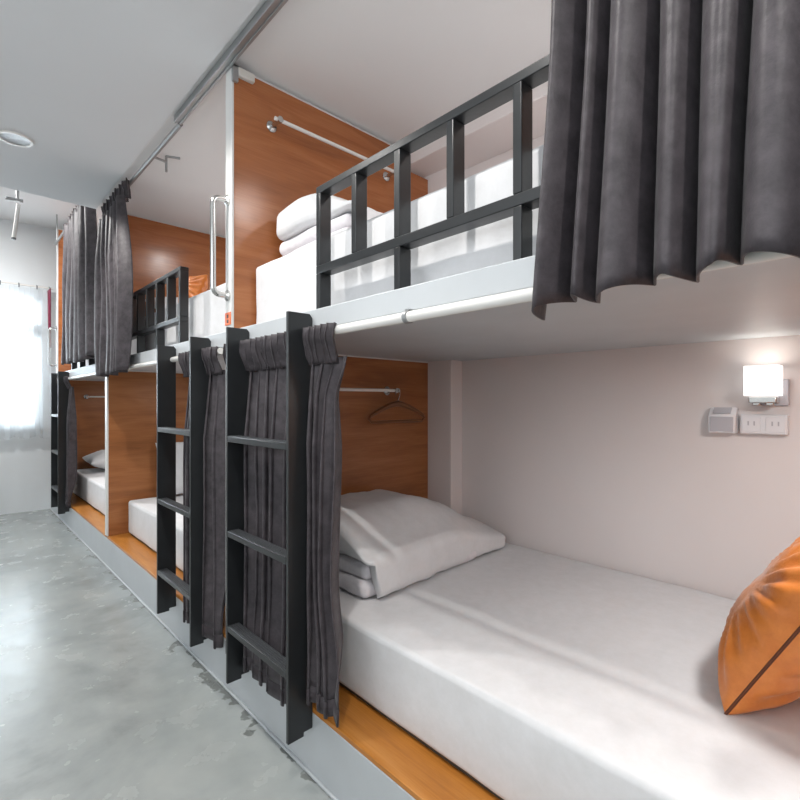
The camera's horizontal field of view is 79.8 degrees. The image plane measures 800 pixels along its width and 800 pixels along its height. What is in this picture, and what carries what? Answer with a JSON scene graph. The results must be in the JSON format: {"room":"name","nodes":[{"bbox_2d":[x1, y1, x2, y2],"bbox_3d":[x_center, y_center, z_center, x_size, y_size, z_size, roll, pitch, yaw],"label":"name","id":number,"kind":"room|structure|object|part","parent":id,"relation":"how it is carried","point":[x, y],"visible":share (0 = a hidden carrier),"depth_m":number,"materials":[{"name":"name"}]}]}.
{"room":"dormitory","nodes":[
{"label":"dormitory","id":0,"kind":"room"},
{"bbox_2d":[0,219,55,514],"bbox_3d":[-3.934,-0.330,4.608,3.250,2.860,0.100,0,0,-44],"label":"wall","id":1,"kind":"structure","parent":0,"point":[29,259],"depth_m":4.75,"materials":[{"name":"white paint"}]},
{"bbox_3d":[-3.491,-1.095,4.747,0.010,0.010,0.310,0,0,-44],"label":"wall hook","id":2,"kind":"object","parent":1,"relation":"attached to","visible":0},
{"bbox_2d":[47,289,50,328],"bbox_3d":[-3.439,-0.803,4.692,0.018,0.574,0.142,0,0,-44],"label":"strip","id":3,"kind":"object","parent":2,"relation":"hanging from","point":[49,290],"visible":0.58,"depth_m":4.66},
{"bbox_3d":[-4.162,-0.375,4.347,1.560,1.350,0.105,0,0,-44],"label":"window","id":4,"kind":"structure","parent":1,"relation":"in","visible":0},
{"bbox_2d":[0,280,52,439],"bbox_3d":[-4.157,-0.384,4.218,1.790,1.534,0.043,0,0,-44],"label":"sheer curtain","id":5,"kind":"object","parent":4,"relation":"hanging from","point":[25,371],"visible":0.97,"depth_m":4.69,"materials":[{"name":"white fabric"}]},
{"bbox_3d":[-4.159,-1.135,4.221,1.790,0.018,0.018,0,0,-44],"label":"rod","id":6,"kind":"part","parent":5,"relation":"part of","materials":[{"name":"white metal"}]},
{"bbox_2d":[0,186,101,235],"bbox_3d":[-3.098,-1.780,3.802,3.350,0.040,2.420,0,0,-44],"label":"ceiling","id":7,"kind":"structure","parent":0,"point":[36,210],"depth_m":4.40,"materials":[{"name":"paint"}]},
{"bbox_2d":[5,190,22,239],"bbox_3d":[-2.772,-1.459,3.436,0.101,0.601,0.028,0,0,-44],"label":"bracket","id":8,"kind":"object","parent":7,"relation":"attached to","point":[15,226],"visible":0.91,"depth_m":3.44,"materials":[{"name":"white metal"}]},
{"bbox_2d":[54,214,62,244],"bbox_3d":[-2.650,-1.625,3.897,0.022,0.271,1.860,0,0,-44],"label":"curtain rod","id":9,"kind":"object","parent":7,"relation":"attached to","point":[58,239],"visible":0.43,"depth_m":4.51,"materials":[{"name":"grey metal"}]},
{"bbox_3d":[-3.236,-1.630,4.513,0.011,0.260,0.011,0,0,-21],"label":"hanger rod","id":10,"kind":"part","parent":9,"relation":"part of","materials":[{"name":"grey metal"}]},
{"bbox_2d":[61,205,96,364],"bbox_3d":[-2.421,-0.897,3.598,0.091,1.218,1.112,0,0,-44],"label":"curtain","id":11,"kind":"object","parent":9,"relation":"hanging from","point":[80,232],"visible":0.88,"depth_m":3.38,"materials":[{"name":"grey fabric"}]},
{"bbox_2d":[0,509,331,799],"bbox_3d":[-1.279,1.150,1.889,3.350,0.100,7.700,0,0,-44],"label":"floor","id":12,"kind":"structure","parent":0,"point":[99,700],"depth_m":1.75,"materials":[{"name":"concrete"}]},
{"bbox_2d":[69,380,104,468],"bbox_3d":[-2.888,0.346,5.017,1.170,1.108,0.054,0,0,-44],"label":"divider panel","id":13,"kind":"object","parent":12,"relation":"on","point":[90,412],"visible":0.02,"depth_m":4.78,"materials":[{"name":"brown wood"}]},
{"bbox_2d":[84,395,104,398],"bbox_3d":[-2.884,-0.042,4.933,0.624,0.044,0.074,0,0,-44],"label":"rail","id":14,"kind":"object","parent":13,"relation":"attached to","point":[85,396],"visible":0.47,"depth_m":4.75,"materials":[{"name":"white metal"}]},
{"bbox_2d":[71,493,129,536],"bbox_3d":[-2.215,0.907,4.311,1.168,0.015,1.900,0,0,-44],"label":"board","id":15,"kind":"object","parent":12,"relation":"on","point":[90,514],"visible":0.24,"depth_m":3.83,"materials":[{"name":"brown wood"}]},
{"bbox_2d":[73,468,104,515],"bbox_3d":[-2.179,0.783,4.345,1.054,0.231,1.844,0,0,-44],"label":"mattress","id":16,"kind":"object","parent":15,"relation":"on","point":[90,483],"visible":0.2,"depth_m":4.13,"materials":[{"name":"white fabric"}]},
{"bbox_2d":[82,450,104,468],"bbox_3d":[-2.738,0.565,4.765,0.659,0.204,0.452,0,0,-44],"label":"pillow","id":17,"kind":"object","parent":16,"relation":"on","point":[96,459],"visible":0.31,"depth_m":4.48,"materials":[{"name":"white fabric"}]},
{"bbox_2d":[105,371,188,535],"bbox_3d":[-1.544,0.346,3.604,1.170,1.108,0.054,0,0,-44],"label":"divider panel","id":18,"kind":"object","parent":12,"relation":"on","point":[130,397],"visible":0.38,"depth_m":3.28,"materials":[{"name":"brown wood"}]},
{"bbox_2d":[107,533,225,637],"bbox_3d":[-0.885,0.907,2.912,1.168,0.015,1.860,0,0,-44],"label":"board","id":19,"kind":"object","parent":12,"relation":"on","point":[145,557],"visible":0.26,"depth_m":2.81,"materials":[{"name":"brown wood"}]},
{"bbox_2d":[129,494,182,571],"bbox_3d":[-0.840,0.783,2.937,1.052,0.232,1.791,0,0,-44],"label":"mattress","id":20,"kind":"object","parent":19,"relation":"on","point":[142,512],"visible":0.1,"depth_m":2.94,"materials":[{"name":"white fabric"}]},
{"bbox_2d":[155,442,182,494],"bbox_3d":[-1.413,0.470,3.547,0.720,0.386,0.165,0,0,-44],"label":"pillow","id":21,"kind":"object","parent":20,"relation":"on","point":[179,445],"visible":0.05,"depth_m":3.35,"materials":[{"name":"white fabric"}]},
{"bbox_2d":[50,507,415,799],"bbox_3d":[-0.667,1.008,2.675,1.172,0.185,7.196,0,0,-44],"label":"plinth","id":22,"kind":"object","parent":12,"relation":"on","point":[344,773],"visible":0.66,"depth_m":1.61,"materials":[{"name":"white concrete"}]},
{"bbox_2d":[312,684,499,799],"bbox_3d":[0.449,0.907,1.510,1.168,0.015,1.910,0,0,-44],"label":"board","id":23,"kind":"object","parent":22,"relation":"on","point":[422,773],"visible":0.08,"depth_m":1.22,"materials":[{"name":"brown wood"}]},
{"bbox_2d":[339,543,799,799],"bbox_3d":[0.483,0.783,1.547,1.053,0.233,1.860,0,0,-44],"label":"mattress","id":24,"kind":"object","parent":23,"relation":"on","point":[534,674],"visible":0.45,"depth_m":1.19,"materials":[{"name":"white fabric"}]},
{"bbox_2d":[339,551,476,597],"bbox_3d":[-0.054,0.602,1.955,0.628,0.132,0.473,0,0,-44],"label":"folded blanket","id":25,"kind":"object","parent":24,"relation":"on","point":[354,576],"visible":0.16,"depth_m":1.63,"materials":[{"name":"white fabric"}]},
{"bbox_2d":[339,489,505,597],"bbox_3d":[0.038,0.532,2.017,0.897,0.272,0.509,0,0,-44],"label":"pillow","id":26,"kind":"object","parent":25,"relation":"on","point":[404,540],"visible":0.83,"depth_m":1.79,"materials":[{"name":"white fabric"}]},
{"bbox_2d":[718,537,799,714],"bbox_3d":[0.912,0.488,1.094,0.420,0.374,0.284,0,0,-44],"label":"cushion","id":27,"kind":"object","parent":24,"relation":"on","point":[759,648],"visible":1,"depth_m":1.00,"materials":[{"name":"orange fabric"}]},
{"bbox_2d":[338,354,427,498],"bbox_3d":[-0.260,0.346,2.189,1.080,1.108,0.054,0,0,-44],"label":"divider panel","id":28,"kind":"object","parent":12,"relation":"on","point":[393,457],"visible":0.22,"depth_m":2.33,"materials":[{"name":"brown wood"}]},
{"bbox_2d":[339,386,398,394],"bbox_3d":[-0.244,-0.050,2.118,0.609,0.044,0.074,0,0,-44],"label":"rail","id":29,"kind":"object","parent":28,"relation":"attached to","point":[386,390],"visible":0.52,"depth_m":2.19,"materials":[{"name":"white metal"}]},
{"bbox_2d":[368,388,424,423],"bbox_3d":[-0.011,0.021,2.302,0.339,0.168,0.034,0,0,-34],"label":"hanger","id":30,"kind":"object","parent":29,"relation":"hanging from","point":[395,403],"visible":0.93,"depth_m":2.29,"materials":[{"name":"metal"}]},
{"bbox_3d":[-0.011,0.038,2.301,0.318,0.079,0.027,0,0,-35],"label":"shoulder arm","id":31,"kind":"part","parent":30,"relation":"part of","materials":[{"name":"brown plastic"}]},
{"bbox_2d":[0,0,551,236],"bbox_3d":[-0.445,-1.535,1.012,3.350,0.530,5.280,0,0,-44],"label":"ceiling","id":32,"kind":"structure","parent":0,"point":[388,69],"depth_m":1.87,"materials":[{"name":"paint"}]},
{"bbox_2d":[0,130,33,147],"bbox_3d":[-1.862,-1.266,2.314,0.147,0.007,0.147,0,0,-44],"label":"recessed light","id":33,"kind":"object","parent":32,"relation":"in","point":[10,137],"visible":1,"depth_m":2.32,"materials":[{"name":"white plastic"}]},
{"bbox_2d":[129,123,182,185],"bbox_3d":[-1.429,-1.244,2.712,0.139,0.088,1.380,0,0,-44],"label":"curtain rod","id":34,"kind":"object","parent":32,"relation":"attached to","point":[177,127],"visible":0.87,"depth_m":2.47,"materials":[{"name":"grey metal"}]},
{"bbox_2d":[94,178,132,376],"bbox_3d":[-1.720,-0.708,2.857,0.092,1.111,0.716,0,0,-44],"label":"curtain","id":35,"kind":"object","parent":34,"relation":"hanging from","point":[113,275],"visible":1,"depth_m":2.79,"materials":[{"name":"grey fabric"}]},
{"bbox_2d":[174,0,287,124],"bbox_3d":[0.218,-1.242,0.939,0.119,0.084,3.460,0,0,-44],"label":"track","id":36,"kind":"object","parent":32,"relation":"attached to","point":[269,9],"visible":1,"depth_m":1.78,"materials":[{"name":"grey metal"}]},
{"bbox_2d":[531,0,799,319],"bbox_3d":[0.428,-0.691,0.579,0.089,1.109,0.620,0,0,-44],"label":"curtain","id":37,"kind":"object","parent":36,"relation":"hanging from","point":[672,135],"visible":1,"depth_m":0.64,"materials":[{"name":"grey fabric"}]},
{"bbox_2d":[411,81,547,177],"bbox_3d":[0.606,-1.240,2.011,0.250,0.090,5.280,0,0,-44],"label":"wall","id":38,"kind":"structure","parent":32,"relation":"attached to","point":[490,135],"depth_m":2.19,"materials":[{"name":"paint"}]},
{"bbox_2d":[425,168,461,514],"bbox_3d":[0.164,-0.092,2.592,0.090,2.385,0.370,0,0,-44],"label":"wall pillar","id":39,"kind":"structure","parent":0,"point":[444,377],"depth_m":2.47,"materials":[{"name":"paint"}]},
{"bbox_2d":[462,134,799,600],"bbox_3d":[-0.101,-0.330,3.009,0.100,2.860,7.700,0,0,-44],"label":"wall","id":40,"kind":"structure","parent":0,"point":[610,459],"depth_m":1.86,"materials":[{"name":"paint"}]},
{"bbox_2d":[64,255,799,380],"bbox_3d":[-0.664,-0.238,2.680,1.168,0.060,7.200,0,0,-44],"label":"platform","id":41,"kind":"object","parent":40,"relation":"attached to","point":[759,300],"visible":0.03,"depth_m":1.25,"materials":[{"name":"white concrete"}]},
{"bbox_2d":[48,229,70,372],"bbox_3d":[-2.912,-0.962,4.993,1.238,1.388,0.054,0,0,-44],"label":"divider panel","id":42,"kind":"object","parent":41,"relation":"on","point":[59,247],"depth_m":4.61,"materials":[{"name":"brown wood"}]},
{"bbox_3d":[-3.337,-0.520,4.591,0.068,0.402,0.042,0,0,-44],"label":"grab handle","id":43,"kind":"part","parent":42,"relation":"part of","materials":[{"name":"silver metal"}]},
{"bbox_2d":[51,371,68,513],"bbox_3d":[-3.025,0.358,4.255,0.081,1.224,0.379,0,0,-44],"label":"ladder","id":44,"kind":"object","parent":41,"relation":"attached to","point":[59,393],"visible":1,"depth_m":4.13,"materials":[{"name":"black metal"}]},
{"bbox_2d":[71,360,87,369],"bbox_3d":[-2.183,-0.397,4.343,1.063,0.255,1.848,0,0,-44],"label":"mattress","id":45,"kind":"object","parent":41,"relation":"on","point":[86,360],"visible":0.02,"depth_m":4.37,"materials":[{"name":"white fabric"}]},
{"bbox_2d":[68,372,95,379],"bbox_3d":[-2.649,-0.193,3.898,0.031,0.034,1.876,0,0,-44],"label":"curtain rod","id":46,"kind":"object","parent":41,"relation":"attached to","point":[92,373],"visible":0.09,"depth_m":3.62,"materials":[{"name":"white metal"}]},
{"bbox_2d":[56,376,76,508],"bbox_3d":[-3.007,0.351,4.295,0.092,1.120,0.672,0,0,-44],"label":"curtain","id":47,"kind":"object","parent":46,"relation":"hanging from","point":[71,449],"visible":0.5,"depth_m":4.07,"materials":[{"name":"grey fabric"}]},
{"bbox_2d":[72,356,94,368],"bbox_3d":[-2.463,-0.448,3.765,0.040,0.359,1.028,0,0,-44],"label":"guard rail","id":48,"kind":"object","parent":41,"relation":"on","point":[90,361],"visible":0.06,"depth_m":3.88,"materials":[{"name":"black metal"}]},
{"bbox_3d":[-2.811,-0.320,4.130,0.040,0.104,0.020,0,0,-44],"label":"leg","id":49,"kind":"part","parent":48,"relation":"part of","materials":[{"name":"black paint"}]},
{"bbox_3d":[-2.579,-0.320,3.887,0.040,0.104,0.020,0,0,-44],"label":"leg","id":50,"kind":"part","parent":48,"relation":"part of","materials":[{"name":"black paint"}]},
{"bbox_3d":[-2.348,-0.320,3.644,0.040,0.104,0.020,0,0,-44],"label":"leg","id":51,"kind":"part","parent":48,"relation":"part of","materials":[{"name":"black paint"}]},
{"bbox_2d":[132,266,188,352],"bbox_3d":[-1.361,-0.448,2.606,0.040,0.359,1.028,0,0,-44],"label":"guard rail","id":52,"kind":"object","parent":41,"relation":"on","point":[139,332],"visible":0.67,"depth_m":2.47,"materials":[{"name":"black metal"}]},
{"bbox_3d":[-1.592,-0.501,2.849,0.040,0.211,0.020,0,0,-44],"label":"post","id":53,"kind":"part","parent":52,"relation":"part of","materials":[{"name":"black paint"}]},
{"bbox_3d":[-1.476,-0.501,2.728,0.040,0.211,0.020,0,0,-44],"label":"post","id":54,"kind":"part","parent":52,"relation":"part of","materials":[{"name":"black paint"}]},
{"bbox_3d":[-1.476,-0.320,2.728,0.040,0.104,0.020,0,0,-44],"label":"leg","id":55,"kind":"part","parent":52,"relation":"part of","materials":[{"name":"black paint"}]},
{"bbox_3d":[-1.361,-0.501,2.606,0.040,0.211,0.020,0,0,-44],"label":"post","id":56,"kind":"part","parent":52,"relation":"part of","materials":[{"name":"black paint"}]},
{"bbox_3d":[-1.245,-0.501,2.484,0.040,0.211,0.020,0,0,-44],"label":"post","id":57,"kind":"part","parent":52,"relation":"part of","materials":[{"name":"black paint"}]},
{"bbox_3d":[-1.245,-0.320,2.484,0.040,0.104,0.020,0,0,-44],"label":"leg","id":58,"kind":"part","parent":52,"relation":"part of","materials":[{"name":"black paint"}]},
{"bbox_3d":[-1.129,-0.501,2.362,0.040,0.211,0.020,0,0,-44],"label":"post","id":59,"kind":"part","parent":52,"relation":"part of","materials":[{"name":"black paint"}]},
{"bbox_3d":[-1.013,-0.501,2.241,0.040,0.211,0.020,0,0,-44],"label":"post","id":60,"kind":"part","parent":52,"relation":"part of","materials":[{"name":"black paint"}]},
{"bbox_3d":[-1.013,-0.320,2.241,0.040,0.104,0.020,0,0,-44],"label":"leg","id":61,"kind":"part","parent":52,"relation":"part of","materials":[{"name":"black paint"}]},
{"bbox_2d":[129,347,222,369],"bbox_3d":[-1.319,-0.193,2.499,0.031,0.034,1.836,0,0,-44],"label":"curtain rod","id":62,"kind":"object","parent":41,"relation":"attached to","point":[220,349],"visible":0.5,"depth_m":2.42,"materials":[{"name":"white metal"}]},
{"bbox_2d":[178,346,225,648],"bbox_3d":[-0.808,0.377,1.984,0.094,1.174,0.403,0,0,-44],"label":"curtain","id":63,"kind":"object","parent":62,"relation":"hanging from","point":[214,437],"visible":0.56,"depth_m":1.90,"materials":[{"name":"grey fabric"}]},
{"bbox_2d":[127,214,225,315],"bbox_3d":[-1.634,-0.773,3.518,0.920,1.011,0.054,0,0,-44],"label":"divider panel","id":64,"kind":"object","parent":41,"relation":"on","point":[159,248],"visible":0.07,"depth_m":3.44,"materials":[{"name":"brown wood"}]},
{"bbox_2d":[130,283,225,354],"bbox_3d":[-0.844,-0.396,2.935,1.063,0.255,1.791,0,0,-44],"label":"mattress","id":65,"kind":"object","parent":41,"relation":"on","point":[207,311],"visible":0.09,"depth_m":2.28,"materials":[{"name":"white fabric"}]},
{"bbox_2d":[145,297,177,308],"bbox_3d":[-1.365,-0.635,3.394,0.720,0.197,0.421,0,0,-44],"label":"pillow","id":66,"kind":"object","parent":65,"relation":"on","point":[155,297],"visible":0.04,"depth_m":3.17,"materials":[{"name":"white fabric"}]},
{"bbox_2d":[178,274,207,302],"bbox_3d":[-1.129,-0.601,2.597,0.126,0.148,0.263,0,0,-44],"label":"cushion","id":67,"kind":"object","parent":65,"relation":"on","point":[198,284],"visible":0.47,"depth_m":2.51,"materials":[{"name":"orange fabric"}]},
{"bbox_2d":[157,337,210,646],"bbox_3d":[-0.939,0.358,2.061,0.081,1.224,0.417,0,0,-44],"label":"ladder","id":68,"kind":"object","parent":41,"relation":"attached to","point":[168,582],"visible":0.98,"depth_m":2.13,"materials":[{"name":"black metal"}]},
{"bbox_2d":[226,311,311,744],"bbox_3d":[-0.428,0.358,1.524,0.081,1.224,0.413,0,0,-44],"label":"ladder","id":69,"kind":"object","parent":41,"relation":"attached to","point":[293,667],"visible":0.98,"depth_m":1.38,"materials":[{"name":"black metal"}]},
{"bbox_2d":[210,67,427,327],"bbox_3d":[-0.285,-0.767,2.165,1.148,0.998,0.054,0,0,-44],"label":"divider panel","id":70,"kind":"object","parent":41,"relation":"on","point":[266,171],"depth_m":1.90,"materials":[{"name":"brown wood"}]},
{"bbox_3d":[-0.678,-0.581,1.795,0.068,0.404,0.042,0,0,-44],"label":"grab handle","id":71,"kind":"part","parent":70,"relation":"part of","materials":[{"name":"silver metal"}]},
{"bbox_2d":[225,312,230,325],"bbox_3d":[-0.653,-0.312,1.816,0.003,0.048,0.050,0,0,-44],"label":"number tag","id":72,"kind":"object","parent":70,"relation":"attached to","point":[227,315],"visible":1,"depth_m":1.81,"materials":[{"name":"orange plastic"}]},
{"bbox_2d":[266,116,393,180],"bbox_3d":[-0.266,-1.095,2.097,0.659,0.044,0.074,0,0,-44],"label":"rail","id":73,"kind":"object","parent":70,"relation":"attached to","point":[271,126],"visible":0.84,"depth_m":1.98,"materials":[{"name":"white metal"}]},
{"bbox_2d":[256,144,543,323],"bbox_3d":[0.469,-0.396,1.543,1.079,0.254,1.876,0,0,-44],"label":"mattress","id":74,"kind":"object","parent":41,"relation":"on","point":[288,282],"visible":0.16,"depth_m":1.21,"materials":[{"name":"white fabric"}]},
{"bbox_2d":[279,213,350,256],"bbox_3d":[-0.108,-0.579,1.944,0.628,0.114,0.474,0,0,-44],"label":"folded blanket","id":75,"kind":"object","parent":74,"relation":"on","point":[343,222],"visible":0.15,"depth_m":1.74,"materials":[{"name":"white fabric"}]},
{"bbox_2d":[276,193,382,240],"bbox_3d":[-0.025,-0.636,2.010,0.898,0.233,0.519,0,0,-44],"label":"pillow","id":76,"kind":"object","parent":75,"relation":"on","point":[299,216],"visible":0.16,"depth_m":1.72,"materials":[{"name":"white fabric"}]},
{"bbox_2d":[316,54,549,308],"bbox_3d":[0.122,-0.448,1.047,0.040,0.359,1.028,0,0,-44],"label":"guard rail","id":77,"kind":"object","parent":41,"relation":"on","point":[518,87],"visible":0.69,"depth_m":1.07,"materials":[{"name":"black metal"}]},
{"bbox_3d":[-0.226,-0.501,1.413,0.040,0.211,0.020,0,0,-44],"label":"post","id":78,"kind":"part","parent":77,"relation":"part of","materials":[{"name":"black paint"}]},
{"bbox_3d":[-0.226,-0.320,1.413,0.040,0.104,0.020,0,0,-44],"label":"leg","id":79,"kind":"part","parent":77,"relation":"part of","materials":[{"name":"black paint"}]},
{"bbox_3d":[-0.110,-0.501,1.291,0.040,0.211,0.020,0,0,-44],"label":"post","id":80,"kind":"part","parent":77,"relation":"part of","materials":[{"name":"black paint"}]},
{"bbox_3d":[0.006,-0.501,1.169,0.040,0.211,0.020,0,0,-44],"label":"post","id":81,"kind":"part","parent":77,"relation":"part of","materials":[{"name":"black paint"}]},
{"bbox_3d":[0.006,-0.320,1.169,0.040,0.104,0.020,0,0,-44],"label":"leg","id":82,"kind":"part","parent":77,"relation":"part of","materials":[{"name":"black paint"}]},
{"bbox_3d":[0.122,-0.501,1.047,0.040,0.211,0.020,0,0,-44],"label":"post","id":83,"kind":"part","parent":77,"relation":"part of","materials":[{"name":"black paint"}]},
{"bbox_3d":[0.237,-0.501,0.926,0.040,0.211,0.020,0,0,-44],"label":"post","id":84,"kind":"part","parent":77,"relation":"part of","materials":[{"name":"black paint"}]},
{"bbox_3d":[0.237,-0.320,0.926,0.040,0.104,0.020,0,0,-44],"label":"leg","id":85,"kind":"part","parent":77,"relation":"part of","materials":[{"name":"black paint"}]},
{"bbox_2d":[334,252,793,334],"bbox_3d":[0.015,-0.193,1.097,0.031,0.034,1.888,0,0,-44],"label":"curtain rod","id":86,"kind":"object","parent":41,"relation":"attached to","point":[408,316],"visible":0.52,"depth_m":0.95,"materials":[{"name":"white metal"}]},
{"bbox_2d":[223,331,306,706],"bbox_3d":[-0.449,0.369,1.602,0.095,1.157,0.557,0,0,-44],"label":"curtain","id":87,"kind":"object","parent":86,"relation":"hanging from","point":[264,357],"visible":0.48,"depth_m":1.57,"materials":[{"name":"grey fabric"}]},
{"bbox_2d":[303,322,346,727],"bbox_3d":[-0.208,0.333,1.345,0.086,1.086,0.179,0,0,-44],"label":"curtain","id":88,"kind":"object","parent":86,"relation":"hanging from","point":[324,438],"visible":1,"depth_m":1.34,"materials":[{"name":"grey fabric"}]},
{"bbox_2d":[708,407,737,432],"bbox_3d":[1.104,0.065,1.635,0.048,0.086,0.080,0,0,-44],"label":"switch box","id":89,"kind":"object","parent":40,"relation":"attached to","point":[720,419],"visible":1,"depth_m":1.62,"materials":[{"name":"white plastic"}]},
{"bbox_3d":[1.088,0.078,1.620,0.004,0.050,0.068,0,0,-44],"label":"plate","id":90,"kind":"part","parent":89,"relation":"part of","materials":[{"name":"grey plastic"}]},
{"bbox_2d":[740,414,788,434],"bbox_3d":[1.185,0.076,1.558,0.036,0.064,0.124,0,0,-44],"label":"power socket","id":91,"kind":"object","parent":40,"relation":"attached to","point":[768,424],"visible":1,"depth_m":1.54,"materials":[{"name":"white plastic"}]},
{"bbox_2d":[742,417,760,431],"bbox_3d":[1.153,0.076,1.570,0.004,0.048,0.050,0,0,-44],"label":"outlet","id":92,"kind":"object","parent":91,"relation":"attached to","point":[749,424],"depth_m":1.57,"materials":[{"name":"white plastic"}]},
{"bbox_2d":[766,417,784,432],"bbox_3d":[1.196,0.076,1.524,0.004,0.048,0.050,0,0,-44],"label":"outlet","id":93,"kind":"object","parent":91,"relation":"attached to","point":[773,424],"depth_m":1.52,"materials":[{"name":"white plastic"}]},
{"bbox_2d":[743,365,789,405],"bbox_3d":[1.170,-0.049,1.527,0.100,0.127,0.104,0,0,-44],"label":"reading lamp","id":94,"kind":"object","parent":40,"relation":"attached to","point":[766,385],"visible":1,"depth_m":1.50,"materials":[{"name":"white"}]},
{"bbox_3d":[1.156,-0.064,1.523,0.075,0.096,0.090,0,0,-44],"label":"lamp shade","id":95,"kind":"part","parent":94,"relation":"part of","materials":[{"name":"white"}]}
]}

